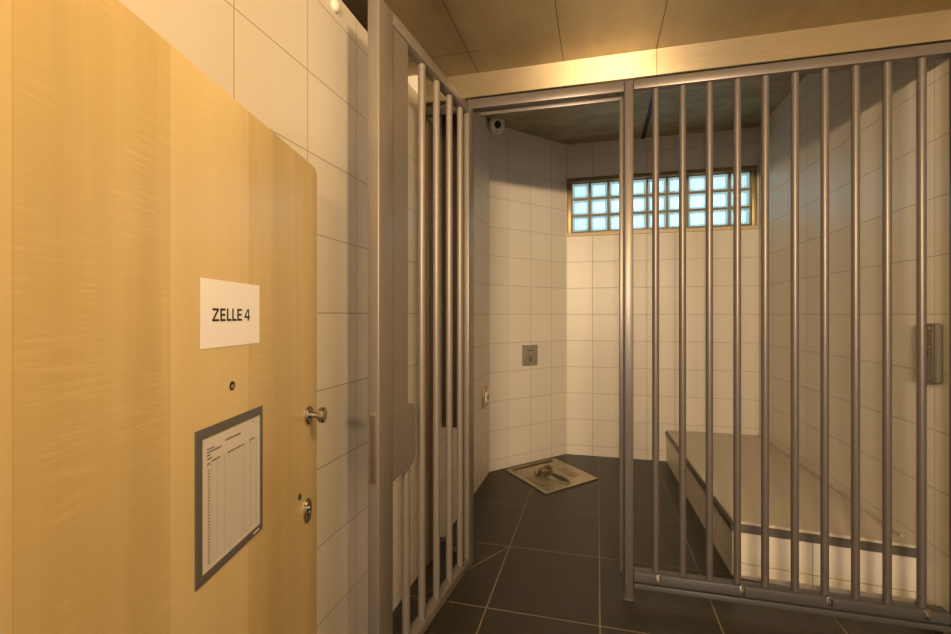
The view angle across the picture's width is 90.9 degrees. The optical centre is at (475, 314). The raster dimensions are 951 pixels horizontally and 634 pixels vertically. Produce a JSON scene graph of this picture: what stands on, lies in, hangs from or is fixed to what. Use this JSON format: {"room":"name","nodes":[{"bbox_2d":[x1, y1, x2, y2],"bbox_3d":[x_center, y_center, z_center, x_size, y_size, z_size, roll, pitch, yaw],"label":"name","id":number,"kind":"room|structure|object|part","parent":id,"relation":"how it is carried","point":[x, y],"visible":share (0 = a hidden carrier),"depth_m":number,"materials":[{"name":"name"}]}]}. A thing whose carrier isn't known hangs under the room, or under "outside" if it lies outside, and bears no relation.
{"room":"prison interior","nodes":[
{"label":"prison interior","id":0,"kind":"room"},
{"bbox_2d":[119,0,488,633],"bbox_3d":[-0.973,-0.200,0.667,0.220,3.400,8.000,0,0,15],"label":"wall","id":1,"kind":"structure","parent":0,"point":[300,67],"depth_m":1.87,"materials":[{"name":"tile"}]},
{"bbox_2d":[331,0,339,12],"bbox_3d":[-0.545,-1.215,1.837,0.019,0.048,0.048,0,0,15],"label":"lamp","id":2,"kind":"object","parent":1,"relation":"attached to","point":[335,4],"visible":1,"depth_m":1.83,"materials":[{"name":"white plastic"}]},
{"bbox_2d":[426,118,432,564],"bbox_3d":[-0.271,0.160,2.876,0.026,2.680,0.150,0,0,15],"label":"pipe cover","id":3,"kind":"object","parent":1,"relation":"attached to","point":[429,125],"visible":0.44,"depth_m":2.82,"materials":[{"name":"grey metal"}]},
{"bbox_2d":[442,114,456,427],"bbox_3d":[-0.125,-0.329,3.150,0.170,2.143,0.146,0,0,15],"label":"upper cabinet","id":4,"kind":"object","parent":1,"relation":"attached to","point":[454,116],"visible":0.38,"depth_m":3.09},
{"bbox_2d":[483,386,488,408],"bbox_3d":[0.099,0.752,4.288,0.030,0.184,0.170,0,0,15],"label":"wall outlet","id":5,"kind":"object","parent":1,"relation":"attached to","point":[485,389],"visible":1,"depth_m":4.25,"materials":[{"name":"gold metal"}]},
{"bbox_2d":[485,391,488,402],"bbox_3d":[0.104,0.752,4.290,0.017,0.100,0.095,0,0,15],"label":"socket","id":6,"kind":"object","parent":5,"relation":"attached to","point":[486,392],"depth_m":4.27,"materials":[{"name":"white plastic"}]},
{"bbox_2d":[489,127,565,471],"bbox_3d":[0.529,-0.200,4.854,1.212,3.400,0.214,0,0,-32],"label":"wall","id":7,"kind":"structure","parent":0,"point":[527,172],"depth_m":4.74,"materials":[{"name":"tile"}]},
{"bbox_2d":[522,345,537,365],"bbox_3d":[0.556,0.410,4.758,0.204,0.210,0.017,0,0,-34],"label":"flush plate","id":8,"kind":"object","parent":7,"relation":"attached to","point":[529,352],"visible":1,"depth_m":4.75,"materials":[{"name":"grey metal"}]},
{"bbox_2d":[342,0,950,79],"bbox_3d":[0.046,-1.420,-0.578,3.180,0.080,6.305,0,0,15],"label":"ceiling","id":9,"kind":"structure","parent":0,"point":[461,37],"depth_m":2.20,"materials":[{"name":"paint"}]},
{"bbox_2d":[486,74,806,144],"bbox_3d":[1.223,-1.880,3.942,3.180,0.080,2.755,0,0,15],"label":"ceiling","id":10,"kind":"structure","parent":0,"point":[598,122],"depth_m":4.34,"materials":[{"name":"grey paint"}]},
{"bbox_2d":[488,117,504,133],"bbox_3d":[0.188,-1.799,4.438,0.170,0.169,0.130,0,0,-34],"label":"camera","id":11,"kind":"object","parent":10,"relation":"attached to","point":[496,126],"visible":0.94,"depth_m":4.40,"materials":[{"name":"white plastic"}]},
{"bbox_2d":[641,96,651,138],"bbox_3d":[1.437,-1.834,3.700,0.035,0.012,2.395,0,0,15],"label":"trim","id":12,"kind":"structure","parent":10,"relation":"attached to","point":[649,112],"depth_m":4.40,"materials":[{"name":"black metal"}]},
{"bbox_2d":[566,127,758,460],"bbox_3d":[1.904,-0.200,4.971,2.380,3.400,0.300,0,0,15],"label":"wall","id":13,"kind":"structure","parent":0,"point":[592,262],"depth_m":4.84,"materials":[{"name":"tile"}]},
{"bbox_2d":[566,165,757,236],"bbox_3d":[1.882,-1.155,4.852,1.843,0.625,0.120,0,0,15],"label":"window","id":14,"kind":"structure","parent":13,"relation":"in","point":[592,202],"depth_m":4.84,"materials":[{"name":"glass"}]},
{"bbox_3d":[1.877,-0.859,4.833,1.843,0.032,0.080,0,0,15],"label":"sill","id":15,"kind":"part","parent":14,"relation":"part of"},
{"bbox_2d":[393,454,943,633],"bbox_3d":[0.456,1.550,0.759,3.100,0.100,9.100,0,0,15],"label":"floor","id":16,"kind":"structure","parent":0,"point":[543,563],"depth_m":2.75,"materials":[{"name":"tile"}]},
{"bbox_2d":[506,458,597,493],"bbox_3d":[0.705,1.459,4.390,0.741,0.080,0.665,0,0,-34],"label":"toilet","id":17,"kind":"object","parent":16,"relation":"on","point":[548,476],"visible":1,"depth_m":4.36,"materials":[{"name":"metal"}]},
{"bbox_2d":[534,464,552,474],"bbox_3d":[0.620,1.457,4.467,0.212,0.076,0.131,0,0,-34],"label":"hood","id":18,"kind":"object","parent":17,"relation":"attached to","point":[542,469],"depth_m":4.45,"materials":[{"name":"metal"}]},
{"bbox_2d":[552,473,568,481],"bbox_3d":[0.778,1.493,4.286,0.079,0.002,0.263,0,0,-25],"label":"outlet","id":19,"kind":"object","parent":17,"relation":"attached to","point":[560,477],"depth_m":4.30,"materials":[{"name":"metal"}]},
{"bbox_2d":[426,42,950,633],"bbox_3d":[0.942,0.133,2.465,2.580,2.735,0.095,0,0,15],"label":"bars","id":20,"kind":"object","parent":16,"relation":"on","point":[921,615],"depth_m":2.30,"materials":[{"name":"grey metal"}]},
{"bbox_2d":[368,0,473,633],"bbox_3d":[-0.206,0.117,2.212,0.056,2.585,1.045,0,0,20],"label":"gate","id":21,"kind":"object","parent":20,"relation":"attached to","point":[391,419],"visible":1,"depth_m":1.91,"materials":[{"name":"grey metal"}]},
{"bbox_3d":[-0.319,-0.377,1.885,0.039,1.493,0.130,0,0,20],"label":"lock panel","id":22,"kind":"part","parent":21,"relation":"part of","materials":[{"name":"grey paint"}]},
{"bbox_3d":[-0.201,-1.150,2.217,0.050,0.050,0.838,0,0,20],"label":"rail","id":23,"kind":"part","parent":21,"relation":"part of","materials":[{"name":"grey metal"}]},
{"bbox_3d":[-0.201,1.385,2.217,0.050,0.050,0.838,0,0,20],"label":"rail","id":24,"kind":"part","parent":21,"relation":"part of","materials":[{"name":"grey metal"}]},
{"bbox_3d":[0.241,-1.208,2.637,1.137,0.055,0.055,0,0,15],"label":"rail","id":25,"kind":"part","parent":20,"relation":"part of","materials":[{"name":"grey metal"}]},
{"bbox_3d":[0.814,0.133,2.488,0.045,2.735,0.055,0,0,15],"label":"post","id":26,"kind":"part","parent":20,"relation":"part of","materials":[{"name":"grey metal"}]},
{"bbox_2d":[426,9,950,106],"bbox_3d":[0.759,-1.583,2.556,2.980,0.675,0.160,0,0,15],"label":"ceiling beam","id":27,"kind":"structure","parent":20,"relation":"attached to","point":[934,27],"depth_m":2.36,"materials":[{"name":"paint"}]},
{"bbox_3d":[1.513,-1.210,2.308,1.396,0.050,0.060,0,0,15],"label":"rail","id":28,"kind":"part","parent":20,"relation":"part of","materials":[{"name":"grey metal"}]},
{"bbox_3d":[1.496,1.375,2.314,1.361,0.050,0.062,0,0,15],"label":"rail","id":29,"kind":"part","parent":20,"relation":"part of","materials":[{"name":"grey metal"}]},
{"bbox_3d":[2.164,0.160,2.112,0.033,2.680,0.019,0,0,15],"label":"post","id":30,"kind":"part","parent":20,"relation":"part of","materials":[{"name":"grey metal"}]},
{"bbox_2d":[665,430,915,602],"bbox_3d":[2.098,1.333,3.592,0.899,0.334,2.269,0,0,15],"label":"bench","id":31,"kind":"object","parent":16,"relation":"on","point":[903,551],"visible":0.8,"depth_m":2.72,"materials":[{"name":"tile"}]},
{"bbox_3d":[2.104,1.186,3.595,0.889,0.016,2.259,0,0,15],"label":"panel","id":32,"kind":"part","parent":31,"relation":"part of","materials":[{"name":"beige wood"}]},
{"bbox_2d":[759,58,948,633],"bbox_3d":[1.829,-0.200,0.454,0.248,3.400,9.000,0,0,15],"label":"wall","id":33,"kind":"structure","parent":0,"point":[903,75],"depth_m":2.81,"materials":[{"name":"tile"}]},
{"bbox_2d":[927,323,942,383],"bbox_3d":[2.207,0.184,2.278,0.032,0.287,0.142,0,0,14],"label":"box","id":34,"kind":"object","parent":33,"relation":"attached to","point":[934,331],"visible":0.63,"depth_m":2.22,"materials":[{"name":"grey metal"}]},
{"bbox_3d":[-0.848,0.060,0.412,0.590,2.880,0.210,0,0,15],"label":"wall pier","id":35,"kind":"object","parent":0,"visible":0},
{"bbox_2d":[0,0,326,633],"bbox_3d":[-0.522,0.508,0.981,0.095,1.960,1.074,0,0,1],"label":"door","id":36,"kind":"structure","parent":35,"relation":"attached to","point":[130,178],"depth_m":0.73,"materials":[{"name":"brown wood"}]},
{"bbox_2d":[195,405,262,590],"bbox_3d":[-0.524,0.371,1.013,0.003,0.300,0.262,0,0,1],"label":"holder","id":37,"kind":"object","parent":36,"relation":"attached to","point":[229,452],"visible":1,"depth_m":0.98,"materials":[{"name":"plastic"}]},
{"bbox_2d":[200,278,259,348],"bbox_3d":[-0.525,-0.003,1.015,0.002,0.139,0.233,0,0,1],"label":"paper sign","id":38,"kind":"object","parent":36,"relation":"attached to","point":[229,311],"visible":1,"depth_m":1.00,"materials":[{"name":"white paper"}]},
{"bbox_3d":[-0.489,0.308,1.441,0.053,0.054,0.054,0,0,1],"label":"knob","id":39,"kind":"part","parent":36,"relation":"part of","materials":[{"name":"silver metal"}]}
]}

